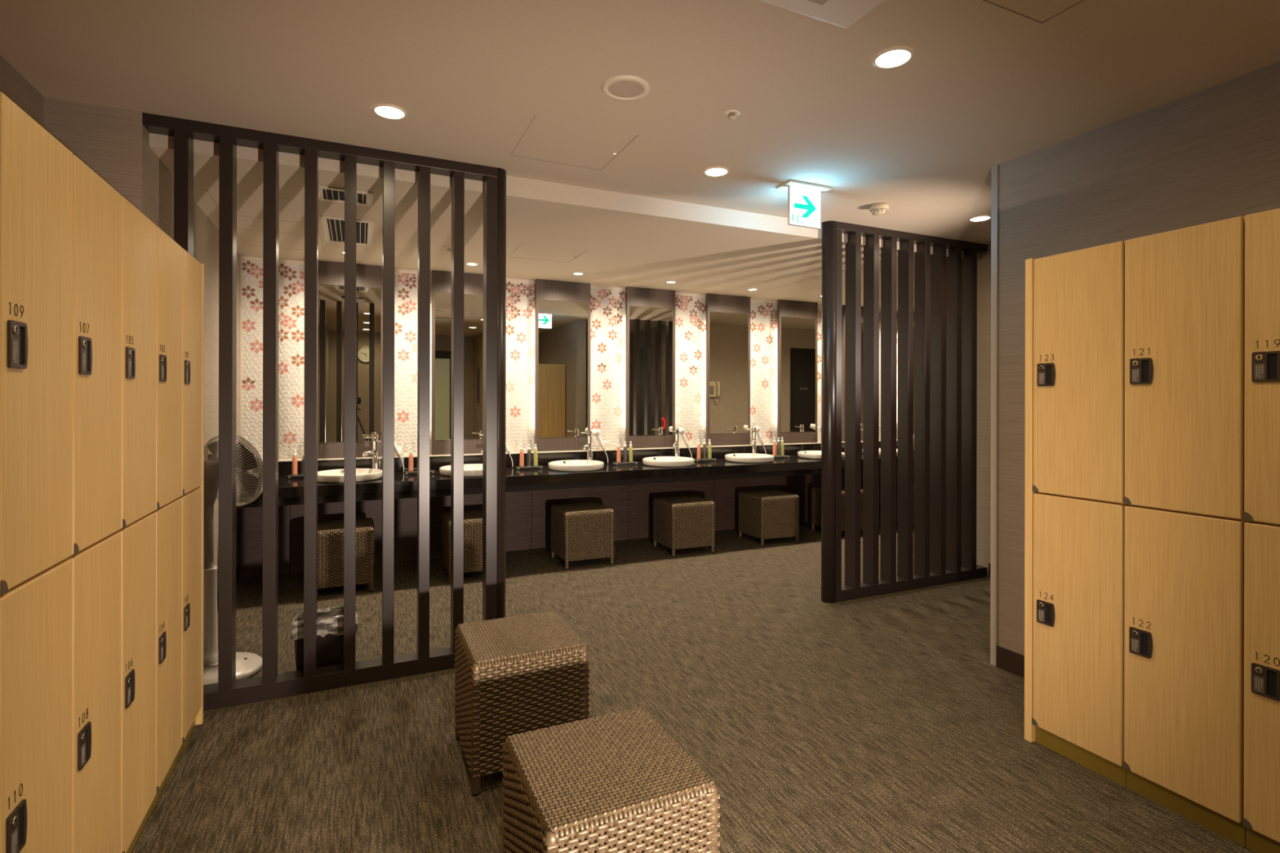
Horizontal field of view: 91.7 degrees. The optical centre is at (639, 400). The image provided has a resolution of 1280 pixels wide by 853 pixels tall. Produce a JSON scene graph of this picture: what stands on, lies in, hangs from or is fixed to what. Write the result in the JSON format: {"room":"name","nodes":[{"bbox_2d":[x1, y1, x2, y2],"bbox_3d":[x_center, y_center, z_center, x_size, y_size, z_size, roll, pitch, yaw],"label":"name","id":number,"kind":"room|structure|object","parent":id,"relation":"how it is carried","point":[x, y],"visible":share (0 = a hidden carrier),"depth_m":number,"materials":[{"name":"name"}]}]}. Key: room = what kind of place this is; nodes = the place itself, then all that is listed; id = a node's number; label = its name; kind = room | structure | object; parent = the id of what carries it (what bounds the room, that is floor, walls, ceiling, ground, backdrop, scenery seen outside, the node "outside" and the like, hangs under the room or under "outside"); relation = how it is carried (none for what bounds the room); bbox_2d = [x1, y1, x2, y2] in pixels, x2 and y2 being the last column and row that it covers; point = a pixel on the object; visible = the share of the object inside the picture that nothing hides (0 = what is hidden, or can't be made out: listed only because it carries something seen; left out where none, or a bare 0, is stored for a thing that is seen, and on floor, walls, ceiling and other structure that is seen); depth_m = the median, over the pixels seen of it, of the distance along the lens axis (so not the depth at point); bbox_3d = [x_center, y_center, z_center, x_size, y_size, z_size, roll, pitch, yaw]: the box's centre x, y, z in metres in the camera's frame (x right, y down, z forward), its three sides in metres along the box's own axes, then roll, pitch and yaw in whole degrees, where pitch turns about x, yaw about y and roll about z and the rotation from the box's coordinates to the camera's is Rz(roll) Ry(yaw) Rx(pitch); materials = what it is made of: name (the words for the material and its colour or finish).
{"room":"changing room","nodes":[
{"label":"changing room","id":0,"kind":"room"},
{"bbox_2d":[0,54,44,128],"bbox_3d":[-1.958,0.064,1.447,0.224,2.400,6.650,0,0,-24],"label":"wall","id":1,"kind":"structure","parent":0,"point":[13,84],"depth_m":2.17,"materials":[{"name":"grey paint"}]},
{"bbox_2d":[44,96,239,592],"bbox_3d":[-2.552,0.063,3.391,0.296,2.400,2.217,0,0,-24],"label":"wall","id":2,"kind":"structure","parent":0,"point":[113,143],"depth_m":2.48,"materials":[{"name":"grey paint"}]},
{"bbox_2d":[217,564,239,611],"bbox_3d":[-2.435,1.213,3.496,0.008,0.100,2.095,0,0,-24],"label":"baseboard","id":3,"kind":"structure","parent":2,"relation":"attached to","point":[237,568],"depth_m":4.32,"materials":[{"name":"brown"}]},
{"bbox_2d":[149,133,979,311],"bbox_3d":[1.015,-1.180,5.162,8.700,0.300,2.327,0,0,-24],"label":"ceiling","id":4,"kind":"structure","parent":0,"point":[630,240],"depth_m":3.87,"materials":[{"name":"paint"}]},
{"bbox_2d":[204,189,324,252],"bbox_3d":[-2.163,-1.035,3.684,0.470,0.003,1.193,0,0,-24],"label":"access panel","id":5,"kind":"object","parent":4,"relation":"attached to","point":[205,189],"visible":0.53,"depth_m":3.71,"materials":[{"name":"beige"}]},
{"bbox_2d":[318,185,373,206],"bbox_3d":[-1.489,-1.032,3.134,0.255,0.006,0.230,0,0,-24],"label":"ceiling vent","id":6,"kind":"object","parent":4,"relation":"in","point":[327,193],"visible":0.66,"depth_m":3.13,"materials":[{"name":"beige metal"}]},
{"bbox_2d":[320,215,373,245],"bbox_3d":[-1.786,-1.032,3.801,0.275,0.006,0.600,0,0,-24],"label":"ceiling vent","id":7,"kind":"object","parent":4,"relation":"in","point":[333,228],"visible":0.73,"depth_m":3.76,"materials":[{"name":"beige metal"}]},
{"bbox_2d":[241,260,897,459],"bbox_3d":[0.812,0.114,6.236,8.180,2.311,0.206,0,0,-24],"label":"wall","id":8,"kind":"structure","parent":0,"point":[607,307],"depth_m":5.31,"materials":[{"name":"white tile"}]},
{"bbox_2d":[317,260,382,458],"bbox_3d":[-2.208,-0.302,4.715,0.490,1.466,0.086,0,0,-24],"label":"mirror panel","id":9,"kind":"object","parent":8,"relation":"attached to","point":[369,278],"visible":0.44,"depth_m":4.67,"materials":[{"name":"silver metal"}]},
{"bbox_2d":[431,270,483,455],"bbox_3d":[-1.442,-0.301,5.061,0.490,1.466,0.086,0,0,-24],"label":"mirror panel","id":10,"kind":"object","parent":8,"relation":"attached to","point":[441,280],"visible":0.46,"depth_m":4.99,"materials":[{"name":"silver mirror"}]},
{"bbox_2d":[534,279,591,451],"bbox_3d":[-0.677,-0.299,5.407,0.490,1.466,0.086,0,0,-24],"label":"mirror panel","id":11,"kind":"object","parent":8,"relation":"attached to","point":[562,308],"visible":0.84,"depth_m":5.36,"materials":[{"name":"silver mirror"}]},
{"bbox_2d":[538,299,587,437],"bbox_3d":[-0.662,-0.275,5.374,0.443,1.172,0.003,0,0,-24],"label":"mirror glass","id":12,"kind":"object","parent":11,"relation":"attached to","point":[562,323],"depth_m":5.37,"materials":[{"name":"silver"}]},
{"bbox_2d":[240,255,897,442],"bbox_3d":[0.765,-0.310,6.099,7.980,1.440,0.016,0,0,-24],"label":"trim","id":13,"kind":"structure","parent":8,"relation":"attached to","point":[242,258],"depth_m":4.59,"materials":[{"name":"beige"}]},
{"bbox_2d":[241,440,897,477],"bbox_3d":[0.780,0.540,6.062,7.978,0.180,0.083,0,0,-24],"label":"backsplash","id":14,"kind":"structure","parent":8,"relation":"attached to","point":[285,468],"depth_m":5.38,"materials":[{"name":"black stone"}]},
{"bbox_2d":[235,439,914,508],"bbox_3d":[0.907,0.560,5.782,7.978,0.245,0.698,0,0,-24],"label":"countertop","id":15,"kind":"structure","parent":8,"relation":"attached to","point":[291,491],"depth_m":4.96,"materials":[{"name":"black stone"}]},
{"bbox_2d":[287,474,303,479],"bbox_3d":[-2.384,0.538,4.415,0.210,0.024,0.070,0,0,-24],"label":"glass tray","id":16,"kind":"object","parent":15,"relation":"on","point":[288,476],"visible":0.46,"depth_m":4.37,"materials":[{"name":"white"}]},
{"bbox_2d":[291,449,297,475],"bbox_3d":[-2.440,0.436,4.390,0.037,0.178,0.037,0,0,-24],"label":"lotion bottle","id":17,"kind":"object","parent":16,"relation":"on","point":[295,469],"visible":1,"depth_m":4.38,"materials":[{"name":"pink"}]},
{"bbox_2d":[317,468,382,483],"bbox_3d":[-2.051,0.525,4.363,0.452,0.052,0.452,0,0,-24],"label":"basin","id":18,"kind":"object","parent":15,"relation":"in","point":[332,476],"visible":0.67,"depth_m":4.27,"materials":[{"name":"beige ceramic"}]},
{"bbox_2d":[362,434,380,469],"bbox_3d":[-1.994,0.401,4.564,0.081,0.302,0.170,0,0,20],"label":"faucet","id":19,"kind":"object","parent":15,"relation":"on","point":[374,451],"visible":0.79,"depth_m":4.59,"materials":[{"name":"silver metal"}]},
{"bbox_2d":[394,435,404,471],"bbox_3d":[-1.917,0.394,4.752,0.171,0.310,0.140,0,0,30],"label":"hair dryer","id":20,"kind":"object","parent":15,"relation":"on","point":[396,449],"visible":0.48,"depth_m":4.76,"materials":[{"name":"beige plastic"}]},
{"bbox_2d":[404,470,435,475],"bbox_3d":[-1.650,0.540,4.654,0.210,0.024,0.070,0,0,-24],"label":"glass tray","id":21,"kind":"object","parent":15,"relation":"on","point":[432,471],"visible":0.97,"depth_m":4.63,"materials":[{"name":"clear glass"}]},
{"bbox_2d":[408,447,413,471],"bbox_3d":[-1.707,0.438,4.628,0.037,0.178,0.037,0,0,-24],"label":"lotion bottle","id":22,"kind":"object","parent":21,"relation":"on","point":[411,466],"visible":1,"depth_m":4.62,"materials":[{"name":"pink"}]},
{"bbox_2d":[439,463,482,476],"bbox_3d":[-1.285,0.527,4.709,0.452,0.052,0.452,0,0,-24],"label":"basin","id":23,"kind":"object","parent":15,"relation":"in","point":[469,469],"visible":0.53,"depth_m":4.54,"materials":[{"name":"beige ceramic"}]},
{"bbox_2d":[515,465,542,470],"bbox_3d":[-0.890,0.541,4.998,0.210,0.024,0.070,0,0,-24],"label":"glass tray","id":24,"kind":"object","parent":15,"relation":"on","point":[539,466],"visible":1,"depth_m":4.99,"materials":[{"name":"clear glass"}]},
{"bbox_2d":[519,444,524,466],"bbox_3d":[-0.946,0.440,4.972,0.037,0.178,0.037,0,0,-24],"label":"lotion bottle","id":25,"kind":"object","parent":24,"relation":"on","point":[522,452],"visible":1,"depth_m":4.96,"materials":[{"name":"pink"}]},
{"bbox_2d":[526,444,531,466],"bbox_3d":[-0.891,0.440,4.997,0.037,0.178,0.037,0,0,-24],"label":"bottle","id":26,"kind":"object","parent":24,"relation":"on","point":[529,451],"visible":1,"depth_m":4.98,"materials":[{"name":"beige plastic"}]},
{"bbox_2d":[533,444,537,466],"bbox_3d":[-0.844,0.440,5.018,0.037,0.178,0.037,0,0,-24],"label":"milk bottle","id":27,"kind":"object","parent":24,"relation":"on","point":[535,455],"visible":1,"depth_m":5.01,"materials":[{"name":"yellow plastic"}]},
{"bbox_2d":[548,459,604,471],"bbox_3d":[-0.519,0.528,5.056,0.452,0.052,0.452,0,0,-24],"label":"basin","id":28,"kind":"object","parent":15,"relation":"in","point":[571,465],"visible":1,"depth_m":4.92,"materials":[{"name":"beige ceramic"}]},
{"bbox_2d":[580,430,593,460],"bbox_3d":[-0.462,0.404,5.257,0.081,0.302,0.170,0,0,20],"label":"faucet","id":29,"kind":"object","parent":15,"relation":"on","point":[589,452],"visible":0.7,"depth_m":5.28,"materials":[{"name":"silver metal"}]},
{"bbox_2d":[591,428,608,463],"bbox_3d":[-0.385,0.397,5.444,0.171,0.310,0.140,0,0,30],"label":"hair dryer","id":30,"kind":"object","parent":15,"relation":"on","point":[596,432],"visible":0.99,"depth_m":5.44,"materials":[{"name":"beige plastic"}]},
{"bbox_2d":[596,440,617,449],"bbox_3d":[-0.293,0.398,5.580,0.176,0.072,0.072,0,0,-24],"label":"folded towel","id":31,"kind":"object","parent":15,"relation":"on","point":[607,445],"visible":0.8,"depth_m":5.55,"materials":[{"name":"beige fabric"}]},
{"bbox_2d":[613,461,638,466],"bbox_3d":[-0.126,0.543,5.343,0.210,0.024,0.070,0,0,-24],"label":"glass tray","id":32,"kind":"object","parent":15,"relation":"on","point":[633,462],"visible":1,"depth_m":5.33,"materials":[{"name":"clear glass"}]},
{"bbox_2d":[616,441,621,462],"bbox_3d":[-0.182,0.441,5.318,0.037,0.178,0.037,0,0,-24],"label":"lotion bottle","id":33,"kind":"object","parent":32,"relation":"on","point":[618,456],"visible":1,"depth_m":5.30,"materials":[{"name":"pink plastic"}]},
{"bbox_2d":[622,441,626,462],"bbox_3d":[-0.128,0.441,5.342,0.037,0.178,0.037,0,0,-24],"label":"bottle","id":34,"kind":"object","parent":32,"relation":"on","point":[624,455],"visible":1,"depth_m":5.33,"materials":[{"name":"beige plastic"}]},
{"bbox_2d":[628,441,632,462],"bbox_3d":[-0.080,0.441,5.364,0.037,0.178,0.037,0,0,-24],"label":"milk bottle","id":35,"kind":"object","parent":32,"relation":"on","point":[630,449],"visible":1,"depth_m":5.35,"materials":[{"name":"yellow plastic"}]},
{"bbox_2d":[642,456,694,466],"bbox_3d":[0.246,0.530,5.402,0.452,0.052,0.452,0,0,-24],"label":"basin","id":36,"kind":"object","parent":15,"relation":"in","point":[655,461],"visible":1,"depth_m":5.27,"materials":[{"name":"beige ceramic"}]},
{"bbox_2d":[668,428,679,456],"bbox_3d":[0.304,0.405,5.603,0.081,0.302,0.170,0,0,20],"label":"faucet","id":37,"kind":"object","parent":15,"relation":"on","point":[676,444],"visible":0.73,"depth_m":5.62,"materials":[{"name":"silver metal"}]},
{"bbox_2d":[678,426,692,457],"bbox_3d":[0.381,0.398,5.791,0.171,0.310,0.140,0,0,30],"label":"hair dryer","id":38,"kind":"object","parent":15,"relation":"on","point":[682,431],"visible":0.8,"depth_m":5.79,"materials":[{"name":"beige plastic"}]},
{"bbox_2d":[693,457,716,462],"bbox_3d":[0.591,0.544,5.668,0.210,0.024,0.070,0,0,-24],"label":"glass tray","id":39,"kind":"object","parent":15,"relation":"on","point":[712,459],"visible":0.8,"depth_m":5.65,"materials":[{"name":"clear glass"}]},
{"bbox_2d":[697,439,701,459],"bbox_3d":[0.535,0.443,5.642,0.037,0.178,0.037,0,0,-24],"label":"lotion bottle","id":40,"kind":"object","parent":39,"relation":"on","point":[699,456],"visible":1,"depth_m":5.63,"materials":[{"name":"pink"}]},
{"bbox_2d":[702,439,706,458],"bbox_3d":[0.590,0.443,5.667,0.037,0.178,0.037,0,0,-24],"label":"bottle","id":41,"kind":"object","parent":39,"relation":"on","point":[704,455],"visible":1,"depth_m":5.65,"materials":[{"name":"beige plastic"}]},
{"bbox_2d":[707,439,711,458],"bbox_3d":[0.637,0.443,5.688,0.037,0.178,0.037,0,0,-24],"label":"milk bottle","id":42,"kind":"object","parent":39,"relation":"on","point":[709,455],"visible":1,"depth_m":5.67,"materials":[{"name":"yellow"}]},
{"bbox_2d":[724,453,774,462],"bbox_3d":[1.012,0.531,5.748,0.452,0.052,0.452,0,0,-24],"label":"basin","id":43,"kind":"object","parent":15,"relation":"in","point":[738,457],"visible":1,"depth_m":5.60,"materials":[{"name":"beige ceramic"}]},
{"bbox_2d":[746,426,756,453],"bbox_3d":[1.070,0.407,5.949,0.081,0.302,0.170,0,0,20],"label":"faucet","id":44,"kind":"object","parent":15,"relation":"on","point":[753,428],"visible":0.74,"depth_m":5.97,"materials":[{"name":"silver metal"}]},
{"bbox_2d":[750,425,766,453],"bbox_3d":[1.146,0.400,6.137,0.171,0.310,0.140,0,0,30],"label":"hair dryer","id":45,"kind":"object","parent":15,"relation":"on","point":[757,428],"visible":0.73,"depth_m":6.13,"materials":[{"name":"beige plastic"}]},
{"bbox_2d":[797,450,844,459],"bbox_3d":[1.778,0.533,6.095,0.452,0.052,0.452,0,0,-24],"label":"basin","id":46,"kind":"object","parent":15,"relation":"in","point":[815,455],"visible":0.56,"depth_m":5.98,"materials":[{"name":"beige ceramic"}]},
{"bbox_2d":[239,468,914,577],"bbox_3d":[0.770,0.950,6.083,7.978,0.638,0.048,0,0,-24],"label":"vanity counter","id":47,"kind":"object","parent":8,"relation":"attached to","point":[527,513],"visible":0.18,"depth_m":5.26,"materials":[{"name":"brown wood"}]},
{"bbox_2d":[625,286,675,448],"bbox_3d":[0.089,-0.298,5.754,0.490,1.466,0.086,0,0,-24],"label":"mirror panel","id":48,"kind":"object","parent":8,"relation":"attached to","point":[650,383],"visible":0.94,"depth_m":5.71,"materials":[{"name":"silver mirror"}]},
{"bbox_2d":[629,306,672,435],"bbox_3d":[0.104,-0.273,5.720,0.443,1.172,0.003,0,0,-24],"label":"mirror glass","id":49,"kind":"object","parent":48,"relation":"attached to","point":[651,327],"depth_m":5.72,"materials":[{"name":"silver"}]},
{"bbox_2d":[706,293,750,446],"bbox_3d":[0.855,-0.296,6.100,0.490,1.466,0.086,0,0,-24],"label":"mirror panel","id":50,"kind":"object","parent":8,"relation":"attached to","point":[727,317],"visible":0.94,"depth_m":6.06,"materials":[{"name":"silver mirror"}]},
{"bbox_2d":[777,299,817,443],"bbox_3d":[1.621,-0.294,6.446,0.490,1.466,0.086,0,0,-24],"label":"mirror panel","id":51,"kind":"object","parent":8,"relation":"attached to","point":[797,321],"visible":0.92,"depth_m":6.40,"materials":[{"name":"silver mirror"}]},
{"bbox_2d":[781,316,815,431],"bbox_3d":[1.636,-0.270,6.413,0.443,1.172,0.003,0,0,-24],"label":"mirror glass","id":52,"kind":"object","parent":51,"relation":"attached to","point":[797,333],"depth_m":6.41,"materials":[{"name":"silver"}]},
{"bbox_2d":[841,304,863,441],"bbox_3d":[2.387,-0.293,6.793,0.490,1.466,0.086,0,0,-24],"label":"mirror panel","id":53,"kind":"object","parent":8,"relation":"attached to","point":[843,305],"visible":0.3,"depth_m":6.67,"materials":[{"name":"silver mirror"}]},
{"bbox_2d":[861,322,863,430],"bbox_3d":[2.402,-0.269,6.759,0.443,1.172,0.003,0,0,-24],"label":"mirror glass","id":54,"kind":"object","parent":53,"relation":"attached to","point":[862,323],"depth_m":6.77,"materials":[{"name":"silver"}]},
{"bbox_2d":[0,0,1279,244],"bbox_3d":[0.955,-1.230,1.486,5.560,0.200,4.323,0,0,-24],"label":"ceiling","id":55,"kind":"structure","parent":0,"point":[984,86],"depth_m":2.16,"materials":[{"name":"paint"}]},
{"bbox_2d":[372,103,406,119],"bbox_3d":[-0.981,-1.131,2.434,0.126,0.004,0.126,0,0,-24],"label":"recessed light","id":56,"kind":"object","parent":55,"relation":"in","point":[386,111],"visible":1,"depth_m":2.43,"materials":[{"name":"beige"}]},
{"bbox_2d":[374,106,404,118],"bbox_3d":[-0.981,-1.131,2.434,0.105,0.003,0.105,0,0,15],"label":"diffuser","id":57,"kind":"object","parent":56,"relation":"attached to","point":[386,112],"depth_m":2.43,"materials":[{"name":"white plastic"}]},
{"bbox_2d":[510,114,639,170],"bbox_3d":[-0.302,-1.131,2.754,0.450,0.003,0.450,0,0,-24],"label":"access panel","id":58,"kind":"object","parent":55,"relation":"attached to","point":[535,114],"visible":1,"depth_m":2.74,"materials":[{"name":"beige paint"}]},
{"bbox_2d":[601,75,649,101],"bbox_3d":[-0.051,-1.127,2.244,0.174,0.010,0.174,0,0,-24],"label":"ceiling speaker","id":59,"kind":"object","parent":55,"relation":"attached to","point":[620,87],"visible":1,"depth_m":2.23,"materials":[{"name":"beige"}]},
{"bbox_2d":[608,80,643,97],"bbox_3d":[-0.051,-1.129,2.244,0.127,0.005,0.127,0,0,-24],"label":"grille","id":60,"kind":"object","parent":59,"relation":"attached to","point":[616,89],"depth_m":2.25,"materials":[{"name":"grey metal"}]},
{"bbox_2d":[703,166,728,176],"bbox_3d":[0.376,-1.128,3.062,0.126,0.004,0.126,0,0,-24],"label":"recessed light","id":61,"kind":"object","parent":55,"relation":"in","point":[715,171],"visible":1,"depth_m":3.06,"materials":[{"name":"white"}]},
{"bbox_2d":[724,109,739,119],"bbox_3d":[0.362,-1.121,2.442,0.062,0.020,0.062,0,0,-24],"label":"sprinkler","id":62,"kind":"object","parent":55,"relation":"attached to","point":[731,116],"visible":1,"depth_m":2.43,"materials":[{"name":"beige"}]},
{"bbox_2d":[776,179,831,229],"bbox_3d":[0.866,-1.024,3.283,0.270,0.212,0.120,0,0,-24],"label":"exit sign","id":63,"kind":"object","parent":55,"relation":"hanging from","point":[804,199],"visible":1,"depth_m":3.26,"materials":[{"name":"beige plastic"}]},
{"bbox_2d":[759,0,884,28],"bbox_3d":[0.421,-1.117,1.331,0.800,0.026,0.800,0,0,-24],"label":"air conditioner","id":64,"kind":"object","parent":55,"relation":"attached to","point":[842,13],"visible":1,"depth_m":1.76,"materials":[{"name":"beige plastic"}]},
{"bbox_2d":[869,202,888,215],"bbox_3d":[1.382,-1.101,3.587,0.104,0.056,0.104,0,0,-24],"label":"smoke detector","id":65,"kind":"object","parent":55,"relation":"attached to","point":[879,208],"visible":1,"depth_m":3.55,"materials":[{"name":"beige plastic"}]},
{"bbox_2d":[872,46,913,68],"bbox_3d":[0.833,-1.127,2.045,0.126,0.004,0.126,0,0,-24],"label":"recessed light","id":66,"kind":"object","parent":55,"relation":"in","point":[894,57],"visible":1,"depth_m":2.04,"materials":[{"name":"white"}]},
{"bbox_2d":[875,49,910,66],"bbox_3d":[0.833,-1.128,2.045,0.105,0.003,0.105,0,0,26],"label":"diffuser","id":67,"kind":"object","parent":66,"relation":"attached to","point":[886,58],"depth_m":2.04,"materials":[{"name":"white plastic"}]},
{"bbox_2d":[968,215,991,222],"bbox_3d":[2.101,-1.125,3.836,0.126,0.004,0.126,0,0,-24],"label":"recessed light","id":68,"kind":"object","parent":55,"relation":"in","point":[980,218],"visible":0.96,"depth_m":3.83,"materials":[{"name":"white"}]},
{"bbox_2d":[970,216,990,221],"bbox_3d":[2.101,-1.125,3.836,0.105,0.003,0.105,0,0,26],"label":"diffuser","id":69,"kind":"object","parent":68,"relation":"attached to","point":[975,218],"depth_m":3.83,"materials":[{"name":"white"}]},
{"bbox_2d":[981,0,1084,23],"bbox_3d":[1.091,-1.128,1.562,0.451,0.003,0.450,0,0,-24],"label":"access panel","id":70,"kind":"object","parent":55,"relation":"attached to","point":[985,1],"visible":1,"depth_m":1.80,"materials":[{"name":"beige"}]},
{"bbox_2d":[131,518,1254,852],"bbox_3d":[1.901,1.322,3.193,8.700,0.100,6.650,0,0,-24],"label":"floor","id":71,"kind":"structure","parent":0,"point":[883,723],"depth_m":2.43,"materials":[{"name":"carpet"}]},
{"bbox_2d":[0,91,73,852],"bbox_3d":[-1.376,0.366,1.092,0.508,1.796,0.299,0,0,-24],"label":"locker","id":72,"kind":"object","parent":71,"relation":"on","point":[36,168],"visible":1,"depth_m":1.17,"materials":[{"name":"brown wood"}]},
{"bbox_2d":[66,154,121,852],"bbox_3d":[-1.500,0.366,1.366,0.508,1.796,0.299,0,0,-24],"label":"locker","id":73,"kind":"object","parent":71,"relation":"on","point":[96,556],"visible":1,"depth_m":1.44,"materials":[{"name":"brown wood"}]},
{"bbox_2d":[115,195,156,852],"bbox_3d":[-1.623,0.366,1.639,0.508,1.796,0.299,0,0,-24],"label":"locker","id":74,"kind":"object","parent":71,"relation":"on","point":[139,233],"visible":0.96,"depth_m":1.72,"materials":[{"name":"brown wood"}]},
{"bbox_2d":[146,226,182,820],"bbox_3d":[-1.747,0.366,1.912,0.508,1.796,0.299,0,0,-24],"label":"locker","id":75,"kind":"object","parent":71,"relation":"on","point":[168,511],"visible":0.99,"depth_m":2.00,"materials":[{"name":"brown wood"}]},
{"bbox_2d":[173,248,202,767],"bbox_3d":[-1.871,0.365,2.186,0.508,1.796,0.299,0,0,-24],"label":"locker","id":76,"kind":"object","parent":71,"relation":"on","point":[192,269],"visible":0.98,"depth_m":2.27,"materials":[{"name":"brown wood"}]},
{"bbox_2d":[195,263,204,725],"bbox_3d":[-1.948,0.364,2.329,0.516,1.800,0.024,0,0,-24],"label":"end panel","id":77,"kind":"object","parent":71,"relation":"on","point":[199,718],"visible":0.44,"depth_m":2.43,"materials":[{"name":"brown wood"}]},
{"bbox_2d":[203,434,262,685],"bbox_3d":[-1.957,0.710,2.870,0.371,1.107,0.374,0,0,2],"label":"fan","id":78,"kind":"object","parent":71,"relation":"on","point":[247,664],"visible":0.59,"depth_m":2.85,"materials":[{"name":"white plastic"}]},
{"bbox_2d":[289,604,358,671],"bbox_3d":[-1.458,1.123,2.878,0.277,0.283,0.171,0,0,-24],"label":"waste bin","id":79,"kind":"object","parent":71,"relation":"on","point":[330,620],"visible":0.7,"depth_m":2.82,"materials":[{"name":"black plastic"}]},
{"bbox_2d":[142,112,506,711],"bbox_3d":[-1.323,0.066,2.784,1.441,2.398,0.094,0,0,-24],"label":"slatted screen","id":80,"kind":"object","parent":71,"relation":"on","point":[228,691],"visible":0.81,"depth_m":2.75,"materials":[{"name":"brown paint"}]},
{"bbox_2d":[317,517,374,591],"bbox_3d":[-2.020,1.051,4.207,0.400,0.426,0.400,0,0,-24],"label":"rattan stool","id":81,"kind":"object","parent":71,"relation":"on","point":[330,533],"visible":0.58,"depth_m":4.03,"materials":[{"name":"brown wicker"}]},
{"bbox_2d":[441,510,506,582],"bbox_3d":[-1.227,1.052,4.566,0.400,0.426,0.400,0,0,-24],"label":"rattan stool","id":82,"kind":"object","parent":71,"relation":"on","point":[473,519],"visible":0.44,"depth_m":4.38,"materials":[{"name":"brown wicker"}]},
{"bbox_2d":[454,610,589,795],"bbox_3d":[-0.437,1.054,2.242,0.400,0.426,0.400,0,0,-24],"label":"rattan stool","id":83,"kind":"object","parent":71,"relation":"on","point":[514,675],"visible":0.98,"depth_m":2.08,"materials":[{"name":"brown wicker"}]},
{"bbox_2d":[550,502,614,569],"bbox_3d":[-0.459,1.054,4.910,0.400,0.426,0.400,0,0,-24],"label":"rattan stool","id":84,"kind":"object","parent":71,"relation":"on","point":[580,531],"visible":1,"depth_m":4.75,"materials":[{"name":"brown wicker"}]},
{"bbox_2d":[502,706,719,852],"bbox_3d":[-0.085,1.054,1.464,0.400,0.426,0.400,0,0,-24],"label":"rattan stool","id":85,"kind":"object","parent":71,"relation":"on","point":[618,782],"visible":1,"depth_m":1.36,"materials":[{"name":"brown wicker"}]},
{"bbox_2d":[653,495,715,556],"bbox_3d":[0.371,1.055,5.296,0.400,0.426,0.400,0,0,-23],"label":"rattan stool","id":86,"kind":"object","parent":71,"relation":"on","point":[682,522],"visible":1,"depth_m":5.14,"materials":[{"name":"brown wicker"}]},
{"bbox_2d":[737,489,799,546],"bbox_3d":[1.171,1.057,5.669,0.400,0.426,0.400,0,0,-22],"label":"rattan stool","id":87,"kind":"object","parent":71,"relation":"on","point":[763,514],"visible":1,"depth_m":5.51,"materials":[{"name":"brown wicker"}]},
{"bbox_2d":[810,484,862,531],"bbox_3d":[1.941,1.058,6.004,0.400,0.426,0.400,0,0,-24],"label":"rattan stool","id":88,"kind":"object","parent":71,"relation":"on","point":[815,517],"visible":0.27,"depth_m":6.00,"materials":[{"name":"brown wicker"}]},
{"bbox_2d":[821,220,987,603],"bbox_3d":[1.823,0.072,4.223,1.459,2.398,0.094,0,0,-24],"label":"slatted screen","id":89,"kind":"object","parent":71,"relation":"on","point":[940,548],"visible":1,"depth_m":4.17,"materials":[{"name":"brown paint"}]},
{"bbox_2d":[1024,257,1035,742],"bbox_3d":[1.676,0.371,2.420,0.500,1.800,0.027,0,0,-24],"label":"end panel","id":90,"kind":"object","parent":71,"relation":"on","point":[1029,729],"visible":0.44,"depth_m":2.31,"materials":[{"name":"brown wood"}]},
{"bbox_2d":[1031,240,1127,787],"bbox_3d":[1.740,0.373,2.268,0.508,1.796,0.299,0,0,-24],"label":"locker","id":91,"kind":"object","parent":71,"relation":"on","point":[1078,486],"visible":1,"depth_m":2.15,"materials":[{"name":"brown wood"}]},
{"bbox_2d":[1123,216,1246,847],"bbox_3d":[1.864,0.373,1.994,0.508,1.796,0.299,0,0,-24],"label":"locker","id":92,"kind":"object","parent":71,"relation":"on","point":[1184,288],"visible":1,"depth_m":1.87,"materials":[{"name":"brown wood"}]},
{"bbox_2d":[1242,208,1279,852],"bbox_3d":[1.988,0.373,1.720,0.508,1.796,0.299,0,0,-24],"label":"locker","id":93,"kind":"object","parent":71,"relation":"on","point":[1261,820],"visible":1,"depth_m":1.72,"materials":[{"name":"brown wood"}]},
{"bbox_2d":[976,244,991,577],"bbox_3d":[3.415,0.075,2.642,0.120,2.400,4.400,0,0,-24],"label":"wall","id":94,"kind":"structure","parent":0,"point":[984,264],"depth_m":4.52,"materials":[{"name":"beige paint"}]},
{"bbox_2d":[997,61,1279,655],"bbox_3d":[2.423,0.073,1.552,0.125,2.400,3.230,0,0,-24],"label":"wall","id":95,"kind":"structure","parent":0,"point":[1210,154],"depth_m":2.54,"materials":[{"name":"grey paint"}]},
{"bbox_2d":[990,164,998,666],"bbox_3d":[1.762,0.071,3.012,0.135,2.400,0.032,0,0,-24],"label":"trim","id":96,"kind":"structure","parent":95,"relation":"attached to","point":[994,170],"depth_m":2.98,"materials":[{"name":"beige metal"}]},
{"bbox_2d":[995,645,1024,678],"bbox_3d":[1.804,1.222,2.755,0.008,0.100,0.472,0,0,-24],"label":"baseboard","id":97,"kind":"structure","parent":95,"relation":"attached to","point":[1011,661],"depth_m":2.90,"materials":[{"name":"brown wood"}]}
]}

